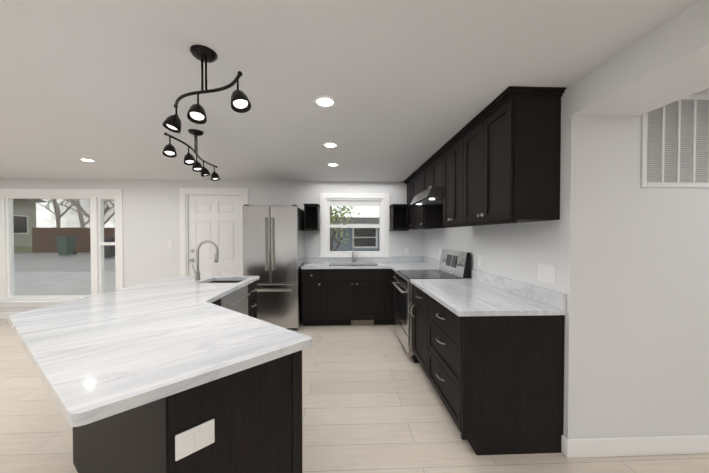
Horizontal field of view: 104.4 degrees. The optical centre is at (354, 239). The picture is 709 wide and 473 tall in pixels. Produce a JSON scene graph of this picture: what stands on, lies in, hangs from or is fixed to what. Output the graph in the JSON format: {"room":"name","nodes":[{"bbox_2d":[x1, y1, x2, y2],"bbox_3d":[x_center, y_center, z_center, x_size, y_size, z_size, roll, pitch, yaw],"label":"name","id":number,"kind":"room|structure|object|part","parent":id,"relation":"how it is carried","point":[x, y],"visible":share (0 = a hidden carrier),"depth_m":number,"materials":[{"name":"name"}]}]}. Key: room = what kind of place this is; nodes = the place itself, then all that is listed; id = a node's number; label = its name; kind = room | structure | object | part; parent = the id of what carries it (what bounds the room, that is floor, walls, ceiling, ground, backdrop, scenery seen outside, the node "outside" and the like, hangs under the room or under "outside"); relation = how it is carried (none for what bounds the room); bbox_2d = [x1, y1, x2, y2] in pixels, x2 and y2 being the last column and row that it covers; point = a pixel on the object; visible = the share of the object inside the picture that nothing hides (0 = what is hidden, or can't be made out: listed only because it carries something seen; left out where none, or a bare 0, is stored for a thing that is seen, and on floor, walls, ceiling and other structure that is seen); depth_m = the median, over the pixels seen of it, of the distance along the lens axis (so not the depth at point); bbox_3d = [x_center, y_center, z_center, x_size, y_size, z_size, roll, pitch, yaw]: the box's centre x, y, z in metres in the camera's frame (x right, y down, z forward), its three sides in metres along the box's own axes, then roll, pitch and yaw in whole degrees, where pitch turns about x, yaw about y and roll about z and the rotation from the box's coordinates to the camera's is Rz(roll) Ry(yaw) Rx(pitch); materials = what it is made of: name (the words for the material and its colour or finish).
{"room":"kitchen","nodes":[
{"label":"kitchen","id":0,"kind":"room"},
{"bbox_2d":[0,179,423,311],"bbox_3d":[-3.271,0.161,4.658,9.190,2.295,0.150,0,1,-2],"label":"wall","id":1,"kind":"structure","parent":0,"point":[151,218],"depth_m":4.58,"materials":[{"name":"paint"}]},
{"bbox_2d":[0,312,22,318],"bbox_3d":[-5.296,1.253,4.513,4.770,0.115,0.014,0,1,-2],"label":"baseboard","id":2,"kind":"structure","parent":1,"relation":"attached to","point":[3,315],"depth_m":4.49,"materials":[{"name":"white wood"}]},
{"bbox_2d":[0,188,123,306],"bbox_3d":[-5.018,0.142,4.555,2.410,1.935,0.180,0,1,-2],"label":"window","id":3,"kind":"structure","parent":1,"relation":"in","point":[8,298],"depth_m":4.54,"materials":[{"name":"white wood"}]},
{"bbox_2d":[179,188,247,275],"bbox_3d":[-2.349,0.226,4.681,1.125,2.165,0.158,0,1,-2],"label":"door frame","id":4,"kind":"structure","parent":1,"relation":"attached to","point":[184,229],"depth_m":4.59,"materials":[{"name":"white wood"}]},
{"bbox_2d":[188,195,241,275],"bbox_3d":[-2.347,0.280,4.636,0.887,2.034,0.114,0,1,-2],"label":"entry door","id":5,"kind":"structure","parent":1,"relation":"in","point":[216,220],"depth_m":4.65,"materials":[{"name":"white wood"}]},
{"bbox_2d":[303,204,319,230],"bbox_3d":[-0.697,-0.352,4.519,0.237,0.425,0.310,0,1,-2],"label":"cubby shelf","id":6,"kind":"object","parent":1,"relation":"attached to","point":[311,217],"visible":1,"depth_m":4.60,"materials":[{"name":"black wood"}]},
{"bbox_2d":[319,193,390,257],"bbox_3d":[0.004,-0.231,4.745,1.222,1.095,0.180,0,1,-2],"label":"window","id":7,"kind":"structure","parent":1,"relation":"in","point":[327,199],"depth_m":4.71,"materials":[{"name":"white wood"}]},
{"bbox_3d":[0.003,-0.203,4.769,0.912,0.880,0.006,0,1,-2],"label":"kitchen window glass","id":8,"kind":"part","parent":7,"relation":"part of","materials":[{"name":"clear glass"}]},
{"bbox_2d":[330,203,378,205],"bbox_3d":[0.004,-0.593,4.742,0.852,0.050,0.015,0,1,-2],"label":"window blind","id":9,"kind":"object","parent":7,"relation":"attached to","point":[354,204],"visible":1,"depth_m":4.74,"materials":[{"name":"white fabric"}]},
{"bbox_2d":[389,204,408,230],"bbox_3d":[0.736,-0.353,4.575,0.272,0.425,0.310,0,1,-2],"label":"cubby shelf","id":10,"kind":"object","parent":1,"relation":"attached to","point":[398,217],"visible":1,"depth_m":4.61,"materials":[{"name":"black wood"}]},
{"bbox_2d":[0,0,697,181],"bbox_3d":[-1.450,-0.965,0.424,12.500,0.080,8.720,0,1,-2],"label":"ceiling","id":11,"kind":"structure","parent":0,"point":[410,86],"depth_m":1.57,"materials":[{"name":"paint"}]},
{"bbox_2d":[78,158,96,161],"bbox_3d":[-3.266,-0.966,3.366,0.168,0.004,0.168,0,1,-2],"label":"recessed light","id":12,"kind":"object","parent":11,"relation":"in","point":[87,160],"visible":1,"depth_m":3.37,"materials":[{"name":"white"}]},
{"bbox_2d":[162,129,219,180],"bbox_3d":[-1.399,-0.780,2.438,0.140,0.348,0.995,0,1,-11],"label":"track spotlight","id":13,"kind":"object","parent":11,"relation":"attached to","point":[169,149],"visible":1,"depth_m":2.40,"materials":[{"name":"brown metal"}]},
{"bbox_2d":[162,44,250,132],"bbox_3d":[-0.756,-0.764,1.384,0.637,0.349,0.132,0,1,25],"label":"track spotlight","id":14,"kind":"object","parent":11,"relation":"attached to","point":[240,103],"visible":1,"depth_m":1.37,"materials":[{"name":"brown metal"}]},
{"bbox_2d":[313,96,336,107],"bbox_3d":[-0.203,-0.944,1.894,0.168,0.004,0.168,0,1,-2],"label":"recessed light","id":15,"kind":"object","parent":11,"relation":"in","point":[325,101],"visible":1,"depth_m":1.88,"materials":[{"name":"white plastic"}]},
{"bbox_2d":[322,142,338,147],"bbox_3d":[-0.244,-0.957,2.803,0.168,0.004,0.168,0,1,-2],"label":"recessed light","id":16,"kind":"object","parent":11,"relation":"in","point":[330,144],"visible":1,"depth_m":2.79,"materials":[{"name":"white plastic"}]},
{"bbox_2d":[326,163,338,165],"bbox_3d":[-0.281,-0.969,3.582,0.168,0.004,0.168,0,1,-2],"label":"recessed light","id":17,"kind":"object","parent":11,"relation":"in","point":[332,164],"visible":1,"depth_m":3.56,"materials":[{"name":"white plastic"}]},
{"bbox_2d":[0,319,708,472],"bbox_3d":[-1.450,1.399,0.459,12.500,0.060,8.720,0,1,-2],"label":"floor","id":18,"kind":"structure","parent":0,"point":[372,402],"depth_m":2.00,"materials":[{"name":"beige wood"}]},
{"bbox_2d":[73,280,301,472],"bbox_3d":[-0.989,0.910,2.003,1.444,0.874,2.255,0,1,-2],"label":"kitchen island","id":19,"kind":"object","parent":18,"relation":"on","point":[255,412],"visible":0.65,"depth_m":1.09,"materials":[{"name":"black wood"}]},
{"bbox_2d":[8,276,311,426],"bbox_3d":[-1.114,0.556,1.928,1.787,0.237,2.446,0,1,-2],"label":"island countertop","id":20,"kind":"structure","parent":19,"relation":"on","point":[94,358],"depth_m":1.19,"materials":[{"name":"stone"}]},
{"bbox_2d":[192,240,218,279],"bbox_3d":[-1.536,0.219,2.822,0.244,0.411,0.135,0,1,-2],"label":"island faucet","id":21,"kind":"object","parent":20,"relation":"on","point":[197,274],"visible":1,"depth_m":2.85,"materials":[{"name":"silver metal"}]},
{"bbox_2d":[175,419,214,460],"bbox_3d":[-0.543,0.685,0.941,0.120,0.085,0.008,-1,1,-45],"label":"outlet","id":22,"kind":"object","parent":19,"relation":"attached to","point":[194,439],"visible":1,"depth_m":0.94,"materials":[{"name":"white plastic"}]},
{"bbox_2d":[242,205,304,328],"bbox_3d":[-1.202,0.412,4.227,0.772,1.805,0.821,0,1,-2],"label":"refrigerator","id":23,"kind":"object","parent":18,"relation":"on","point":[274,248],"visible":0.85,"depth_m":3.88,"materials":[{"name":"silver metal"}]},
{"bbox_2d":[302,269,321,325],"bbox_3d":[-0.638,0.875,4.385,0.318,0.874,0.618,0,1,-2],"label":"base cabinet","id":24,"kind":"object","parent":18,"relation":"on","point":[311,278],"depth_m":4.08,"materials":[{"name":"black wood"}]},
{"bbox_2d":[322,269,385,325],"bbox_3d":[-0.021,0.875,4.409,0.918,0.874,0.618,0,1,-2],"label":"base cabinet","id":25,"kind":"object","parent":18,"relation":"on","point":[332,297],"depth_m":4.11,"materials":[{"name":"black wood"}]},
{"bbox_2d":[301,256,439,271],"bbox_3d":[0.214,0.479,4.191,2.019,0.347,1.062,0,1,-2],"label":"countertop","id":26,"kind":"structure","parent":25,"relation":"on","point":[395,263],"depth_m":4.58,"materials":[{"name":"stone"}]},
{"bbox_2d":[351,235,358,262],"bbox_3d":[0.015,0.169,4.549,0.136,0.461,0.234,0,1,-2],"label":"faucet","id":27,"kind":"object","parent":26,"relation":"on","point":[353,248],"visible":1,"depth_m":4.62,"materials":[{"name":"silver metal"}]},
{"bbox_2d":[386,269,393,324],"bbox_3d":[0.471,0.875,4.428,0.186,0.874,0.618,0,1,-2],"label":"base cabinet","id":28,"kind":"object","parent":18,"relation":"on","point":[389,272],"depth_m":4.12,"materials":[{"name":"black wood"}]},
{"bbox_2d":[393,270,394,320],"bbox_3d":[0.891,0.882,3.923,0.686,0.874,0.457,0,1,-2],"label":"base cabinet","id":29,"kind":"object","parent":18,"relation":"on","point":[394,296],"visible":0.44,"depth_m":4.06,"materials":[{"name":"black wood"}]},
{"bbox_2d":[392,249,470,362],"bbox_3d":[0.864,0.733,3.312,0.732,1.190,0.752,0,1,-2],"label":"range","id":30,"kind":"object","parent":18,"relation":"on","point":[454,264],"visible":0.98,"depth_m":3.14,"materials":[{"name":"silver metal"}]},
{"bbox_2d":[411,285,564,454],"bbox_3d":[0.954,0.905,2.327,0.686,0.874,1.216,0,1,-2],"label":"base cabinet","id":31,"kind":"object","parent":18,"relation":"on","point":[497,382],"visible":1,"depth_m":1.72,"materials":[{"name":"black wood"}]},
{"bbox_2d":[410,269,565,316],"bbox_3d":[0.956,0.400,2.314,0.684,0.135,1.229,0,1,-2],"label":"countertop","id":32,"kind":"structure","parent":31,"relation":"on","point":[480,293],"depth_m":2.01,"materials":[{"name":"stone"}]},
{"bbox_2d":[424,220,554,290],"bbox_3d":[1.321,0.181,3.286,0.120,2.295,2.950,0,1,-2],"label":"wall","id":33,"kind":"structure","parent":0,"point":[519,252],"depth_m":2.36,"materials":[{"name":"paint"}]},
{"bbox_2d":[407,178,410,228],"bbox_3d":[1.056,-0.559,4.331,0.323,0.797,0.219,0,1,-2],"label":"upper cabinet","id":34,"kind":"object","parent":33,"relation":"attached to","point":[408,179],"depth_m":4.53,"materials":[{"name":"black wood"}]},
{"bbox_2d":[411,170,446,228],"bbox_3d":[1.069,-0.555,4.012,0.323,0.797,0.641,0,1,-2],"label":"upper cabinet","id":35,"kind":"object","parent":33,"relation":"attached to","point":[422,216],"depth_m":3.80,"materials":[{"name":"black wood"}]},
{"bbox_2d":[423,150,442,190],"bbox_3d":[1.095,-0.758,3.319,0.323,0.371,0.739,0,1,-2],"label":"upper cabinet","id":36,"kind":"object","parent":33,"relation":"attached to","point":[433,172],"depth_m":3.26,"materials":[{"name":"black wood"}]},
{"bbox_2d":[410,186,442,204],"bbox_3d":[1.007,-0.508,3.319,0.496,0.125,0.730,0,1,-2],"label":"range hood","id":37,"kind":"object","parent":36,"relation":"attached to","point":[432,195],"visible":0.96,"depth_m":3.10,"materials":[{"name":"silver metal"}]},
{"bbox_2d":[443,138,458,225],"bbox_3d":[1.121,-0.535,2.673,0.323,0.797,0.559,0,1,-2],"label":"upper cabinet","id":38,"kind":"object","parent":33,"relation":"attached to","point":[451,151],"depth_m":2.71,"materials":[{"name":"black wood"}]},
{"bbox_2d":[478,255,481,266],"bbox_3d":[1.275,0.220,2.800,0.009,0.124,0.075,0,1,-2],"label":"electrical outlet","id":39,"kind":"object","parent":33,"relation":"attached to","point":[479,260],"visible":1,"depth_m":2.78,"materials":[{"name":"white plastic"}]},
{"bbox_2d":[459,90,564,225],"bbox_3d":[1.142,-0.528,2.133,0.323,0.797,0.759,0,1,-2],"label":"upper cabinet","id":40,"kind":"object","parent":33,"relation":"attached to","point":[496,160],"depth_m":1.76,"materials":[{"name":"black wood"}]},
{"bbox_2d":[538,263,555,283],"bbox_3d":[1.311,0.234,1.881,0.009,0.120,0.165,0,1,-2],"label":"electrical outlet","id":41,"kind":"object","parent":33,"relation":"attached to","point":[546,273],"visible":1,"depth_m":1.87,"materials":[{"name":"white plastic"}]},
{"bbox_2d":[555,84,708,438],"bbox_3d":[3.035,0.202,1.812,3.430,2.295,0.131,0,1,-2],"label":"wall","id":42,"kind":"structure","parent":0,"point":[632,266],"depth_m":1.71,"materials":[{"name":"paint"}]},
{"bbox_2d":[562,435,708,457],"bbox_3d":[2.955,1.293,1.765,3.294,0.115,0.018,0,1,-2],"label":"baseboard","id":43,"kind":"structure","parent":42,"relation":"attached to","point":[631,446],"depth_m":1.71,"materials":[{"name":"white wood"}]},
{"bbox_3d":[2.053,-0.606,1.701,0.570,0.575,0.011,0,1,-2],"label":"return air vent grille","id":44,"kind":"part","parent":42,"relation":"part of","materials":[{"name":"white metal"}]},
{"bbox_2d":[572,0,708,116],"bbox_3d":[1.637,-0.810,-0.989,0.420,0.190,5.350,0,1,-2],"label":"header beam","id":45,"kind":"structure","parent":0,"point":[665,63],"depth_m":1.31,"materials":[{"name":"paint"}]},
{"label":"outside","id":46,"kind":"structure","parent":0,"visible":0},
{"bbox_2d":[14,247,115,295],"bbox_3d":[-17.740,0.294,71.745,210.000,0.800,135.029,0,1,-2],"label":"ground","id":47,"kind":"structure","parent":46,"point":[31,273],"depth_m":10.41,"materials":[{"name":"grey concrete"}]},
{"bbox_2d":[13,199,45,246],"bbox_3d":[-33.521,-1.962,19.557,15.300,5.600,6.920,0,1,-2],"label":"house","id":48,"kind":"structure","parent":47,"relation":"on","point":[21,233],"depth_m":21.94,"materials":[{"name":"beige"}]},
{"bbox_2d":[13,199,110,228],"bbox_3d":[-22.063,-2.455,20.696,7.193,6.341,4.698,0,1,-2],"label":"tree","id":49,"kind":"object","parent":47,"relation":"on","point":[58,214],"depth_m":19.61,"materials":[{"name":"brown plant"}]},
{"bbox_2d":[55,236,77,254],"bbox_3d":[-16.405,0.371,15.674,0.600,1.080,0.700,0,1,-2],"label":"bin","id":50,"kind":"object","parent":47,"relation":"on","point":[63,243],"depth_m":15.42,"materials":[{"name":"green plastic"}]},
{"bbox_2d":[21,199,114,227],"bbox_3d":[-19.422,-2.397,19.743,7.707,6.300,3.738,0,1,-2],"label":"tree","id":51,"kind":"object","parent":47,"relation":"on","point":[107,220],"depth_m":19.30,"materials":[{"name":"brown plant"}]},
{"bbox_2d":[32,227,114,251],"bbox_3d":[-15.093,0.040,17.842,11.092,1.600,0.060,0,1,-2],"label":"fence","id":52,"kind":"object","parent":47,"relation":"on","point":[42,244],"depth_m":17.66,"materials":[{"name":"brown wood"}]},
{"bbox_2d":[45,199,114,227],"bbox_3d":[-20.454,-3.241,20.748,7.992,7.885,7.811,0,1,-2],"label":"tree","id":53,"kind":"object","parent":47,"relation":"on","point":[78,210],"depth_m":21.09,"materials":[{"name":"brown plant"}]},
{"bbox_2d":[104,238,114,257],"bbox_3d":[-12.961,0.459,14.609,0.540,1.050,0.660,0,1,-2],"label":"bin","id":54,"kind":"object","parent":47,"relation":"on","point":[110,251],"depth_m":14.37,"materials":[{"name":"grey plastic"}]},
{"bbox_2d":[330,206,359,250],"bbox_3d":[-1.603,-0.669,9.898,3.629,4.110,2.763,0,1,-2],"label":"trees","id":55,"kind":"object","parent":47,"relation":"on","point":[335,216],"depth_m":9.80,"materials":[{"name":"green plant"}]},
{"bbox_2d":[330,217,378,250],"bbox_3d":[-0.110,-0.159,17.383,13.900,2.434,7.920,0,1,-2],"label":"neighbor house","id":56,"kind":"structure","parent":47,"relation":"on","point":[363,235],"depth_m":13.89,"materials":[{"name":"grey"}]}
]}

